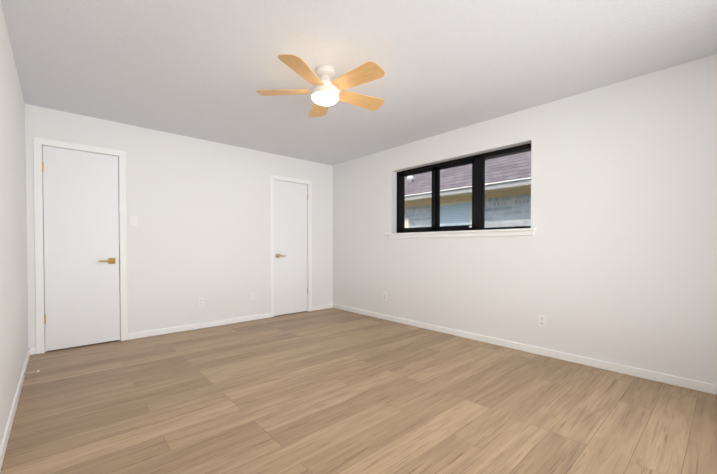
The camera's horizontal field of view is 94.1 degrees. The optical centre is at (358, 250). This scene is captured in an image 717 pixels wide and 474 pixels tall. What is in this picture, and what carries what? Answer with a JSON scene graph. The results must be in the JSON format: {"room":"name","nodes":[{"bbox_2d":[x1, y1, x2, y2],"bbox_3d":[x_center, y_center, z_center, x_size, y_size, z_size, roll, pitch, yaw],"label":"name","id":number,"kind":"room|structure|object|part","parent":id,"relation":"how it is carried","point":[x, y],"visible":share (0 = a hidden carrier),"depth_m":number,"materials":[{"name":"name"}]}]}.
{"room":"empty bedroom","nodes":[
{"label":"empty bedroom","id":0,"kind":"room"},
{"bbox_2d":[0,1,27,443],"bbox_3d":[-1.441,-0.165,1.073,0.250,2.440,5.605,-1,1,-42],"label":"wall","id":1,"kind":"structure","parent":0,"point":[13,295],"depth_m":2.19,"materials":[{"name":"white paint"}]},
{"bbox_2d":[0,348,29,470],"bbox_3d":[-1.427,1.017,1.271,0.013,0.070,5.355,-1,1,-42],"label":"baseboard","id":2,"kind":"structure","parent":1,"relation":"attached to","point":[5,438],"depth_m":2.01,"materials":[{"name":"white wood"}]},
{"bbox_2d":[25,104,332,347],"bbox_3d":[-1.917,-0.217,4.582,4.235,2.440,0.250,-1,1,-42],"label":"wall","id":3,"kind":"structure","parent":0,"point":[199,208],"depth_m":4.23,"materials":[{"name":"white paint"}]},
{"bbox_2d":[33,137,126,353],"bbox_3d":[-2.940,-0.046,3.566,0.744,2.129,0.136,-1,1,-42],"label":"door frame","id":4,"kind":"structure","parent":3,"relation":"attached to","point":[38,143],"depth_m":3.33,"materials":[{"name":"white wood"}]},
{"bbox_2d":[43,146,119,350],"bbox_3d":[-2.902,-0.019,3.524,0.612,2.051,0.087,-1,1,-42],"label":"door","id":5,"kind":"structure","parent":3,"relation":"in","point":[81,241],"depth_m":3.51,"materials":[{"name":"white wood"}]},
{"bbox_3d":[-2.743,0.115,3.645,0.147,0.064,0.052,-1,1,-42],"label":"handle","id":6,"kind":"part","parent":5,"relation":"part of","materials":[{"name":"gold metal"}]},
{"bbox_2d":[129,215,136,225],"bbox_3d":[-2.571,-0.340,3.811,0.072,0.116,0.019,-1,1,-42],"label":"switch plate","id":7,"kind":"object","parent":3,"relation":"attached to","point":[133,220],"visible":1,"depth_m":3.81,"materials":[{"name":"white plastic"}]},
{"bbox_2d":[30,304,332,354],"bbox_3d":[-1.829,0.970,4.501,3.735,0.070,0.013,-1,1,-42],"label":"baseboard","id":8,"kind":"structure","parent":3,"relation":"attached to","point":[142,334],"depth_m":4.28,"materials":[{"name":"white wood"}]},
{"bbox_2d":[198,298,203,306],"bbox_3d":[-2.034,0.671,4.314,0.072,0.116,0.010,-1,1,-42],"label":"electrical outlet","id":9,"kind":"object","parent":3,"relation":"attached to","point":[200,302],"visible":1,"depth_m":4.31,"materials":[{"name":"white plastic"}]},
{"bbox_2d":[273,180,306,315],"bbox_3d":[-1.044,-0.038,5.194,0.600,2.041,0.087,-1,1,-42],"label":"door","id":10,"kind":"structure","parent":3,"relation":"in","point":[290,247],"depth_m":5.19,"materials":[{"name":"white wood"}]},
{"bbox_2d":[269,175,311,317],"bbox_3d":[-1.080,-0.066,5.238,0.738,2.119,0.136,-1,1,-42],"label":"door frame","id":11,"kind":"structure","parent":3,"relation":"attached to","point":[275,177],"depth_m":5.24,"materials":[{"name":"white wood"}]},
{"bbox_2d":[0,308,716,473],"bbox_3d":[-0.043,1.084,2.516,4.235,0.100,5.855,-1,1,-42],"label":"floor","id":12,"kind":"structure","parent":0,"point":[331,391],"depth_m":2.18,"materials":[{"name":"brown wood"}]},
{"bbox_2d":[0,0,716,165],"bbox_3d":[-0.043,-1.456,2.479,4.235,0.100,5.855,-1,1,-42],"label":"ceiling","id":13,"kind":"structure","parent":0,"point":[204,69],"depth_m":2.43,"materials":[{"name":"paint"}]},
{"bbox_2d":[256,54,384,116],"bbox_3d":[-0.233,-1.276,2.595,1.032,0.264,1.027,-1,1,-42],"label":"fan","id":14,"kind":"object","parent":13,"relation":"hanging from","point":[324,91],"visible":1,"depth_m":2.52,"materials":[{"name":"beige wood"}]},
{"label":"blade","id":15,"kind":"part","parent":14,"relation":"part of","materials":[{"name":"beige wood"}]},
{"bbox_3d":[-0.381,-1.238,2.300,0.172,0.006,0.422,13,6,21],"label":"blade","id":16,"kind":"part","parent":14,"relation":"part of","materials":[{"name":"brown wood"}]},
{"label":"blade","id":17,"kind":"part","parent":14,"relation":"part of","materials":[{"name":"beige wood"}]},
{"label":"blade","id":18,"kind":"part","parent":14,"relation":"part of","materials":[{"name":"beige wood"}]},
{"label":"blade","id":19,"kind":"part","parent":14,"relation":"part of","materials":[{"name":"beige wood"}]},
{"bbox_2d":[333,54,716,384],"bbox_3d":[1.522,-0.204,3.737,0.250,2.440,5.605,-1,1,-42],"label":"wall","id":20,"kind":"structure","parent":0,"point":[613,259],"depth_m":2.99,"materials":[{"name":"white paint"}]},
{"bbox_2d":[386,228,536,237],"bbox_3d":[1.110,-0.197,4.055,0.152,0.070,2.002,-1,1,-42],"label":"window sill","id":21,"kind":"structure","parent":20,"relation":"attached to","point":[504,232],"depth_m":3.81,"materials":[{"name":"white wood"}]},
{"bbox_2d":[396,143,530,232],"bbox_3d":[1.191,-0.677,4.108,0.068,0.889,1.892,-1,1,-42],"label":"window","id":22,"kind":"structure","parent":20,"relation":"in","point":[477,162],"depth_m":4.06,"materials":[{"name":"black"}]},
{"bbox_2d":[485,149,530,159],"bbox_3d":[1.132,-1.403,4.804,0.620,0.315,12.000,-1,1,-42],"label":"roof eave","id":23,"kind":"object","parent":20,"relation":"attached to","point":[508,154],"depth_m":4.30},
{"bbox_2d":[333,304,716,394],"bbox_3d":[1.341,0.981,3.759,0.013,0.070,5.355,-1,1,-42],"label":"baseboard","id":24,"kind":"structure","parent":20,"relation":"attached to","point":[671,380],"depth_m":3.12,"materials":[{"name":"white wood"}]},
{"bbox_2d":[538,315,545,327],"bbox_3d":[1.792,0.690,3.255,0.010,0.116,0.072,-1,1,-42],"label":"electrical outlet","id":25,"kind":"object","parent":20,"relation":"attached to","point":[541,320],"visible":1,"depth_m":3.25,"materials":[{"name":"white plastic"}]},
{"label":"outside","id":26,"kind":"structure","parent":0,"visible":0},
{"bbox_2d":[405,151,530,194],"bbox_3d":[4.776,-2.870,8.732,6.000,3.000,15.000,-1,1,-42],"label":"neighbor roof","id":27,"kind":"structure","parent":26,"point":[453,178],"depth_m":7.91,"materials":[{"name":"grey"}]},
{"bbox_2d":[407,175,413,182],"bbox_3d":[1.502,-2.043,9.633,0.210,0.260,0.210,-1,1,-42],"label":"roof vent","id":28,"kind":"object","parent":27,"relation":"on","point":[410,179],"depth_m":9.57,"materials":[{"name":"white metal"}]},
{"bbox_2d":[405,177,530,200],"bbox_3d":[2.558,-1.269,6.761,0.025,0.100,15.000,-1,1,-42],"label":"trim","id":29,"kind":"structure","parent":27,"relation":"attached to","point":[469,189],"depth_m":7.00,"materials":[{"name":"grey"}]},
{"bbox_3d":[4.386,1.447,8.444,10.270,0.100,15.000,-1,1,-42],"label":"ground","id":30,"kind":"structure","parent":26,"visible":0},
{"bbox_2d":[405,219,410,227],"bbox_3d":[1.198,0.214,8.922,0.140,2.350,0.400,-1,1,-42],"label":"utility box","id":31,"kind":"object","parent":30,"relation":"on","point":[407,223],"depth_m":8.78,"materials":[{"name":"white"}]},
{"bbox_2d":[405,203,530,227],"bbox_3d":[2.999,0.260,7.180,0.200,2.410,15.000,-1,1,-42],"label":"wall","id":32,"kind":"structure","parent":30,"relation":"on","point":[501,213],"depth_m":7.01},
{"bbox_2d":[440,200,471,224],"bbox_3d":[2.245,-0.535,7.835,0.030,1.200,0.980,-1,1,-42],"label":"window","id":33,"kind":"structure","parent":32,"relation":"attached to","point":[459,202],"depth_m":7.69,"materials":[{"name":"beige"}]},
{"bbox_2d":[440,203,470,225],"bbox_3d":[2.250,-0.535,7.839,0.008,1.080,0.860,-1,1,-42],"label":"window blinds","id":34,"kind":"object","parent":33,"relation":"attached to","point":[458,219],"depth_m":7.80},
{"bbox_2d":[405,194,530,213],"bbox_3d":[2.997,-1.035,7.159,0.205,0.180,15.000,-1,1,-42],"label":"string course","id":35,"kind":"object","parent":32,"relation":"on","point":[489,202],"depth_m":7.05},
{"bbox_2d":[405,185,530,206],"bbox_3d":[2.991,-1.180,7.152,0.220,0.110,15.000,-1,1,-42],"label":"trim","id":36,"kind":"structure","parent":35,"relation":"on","point":[494,195],"depth_m":7.49,"materials":[{"name":"beige"}]}
]}

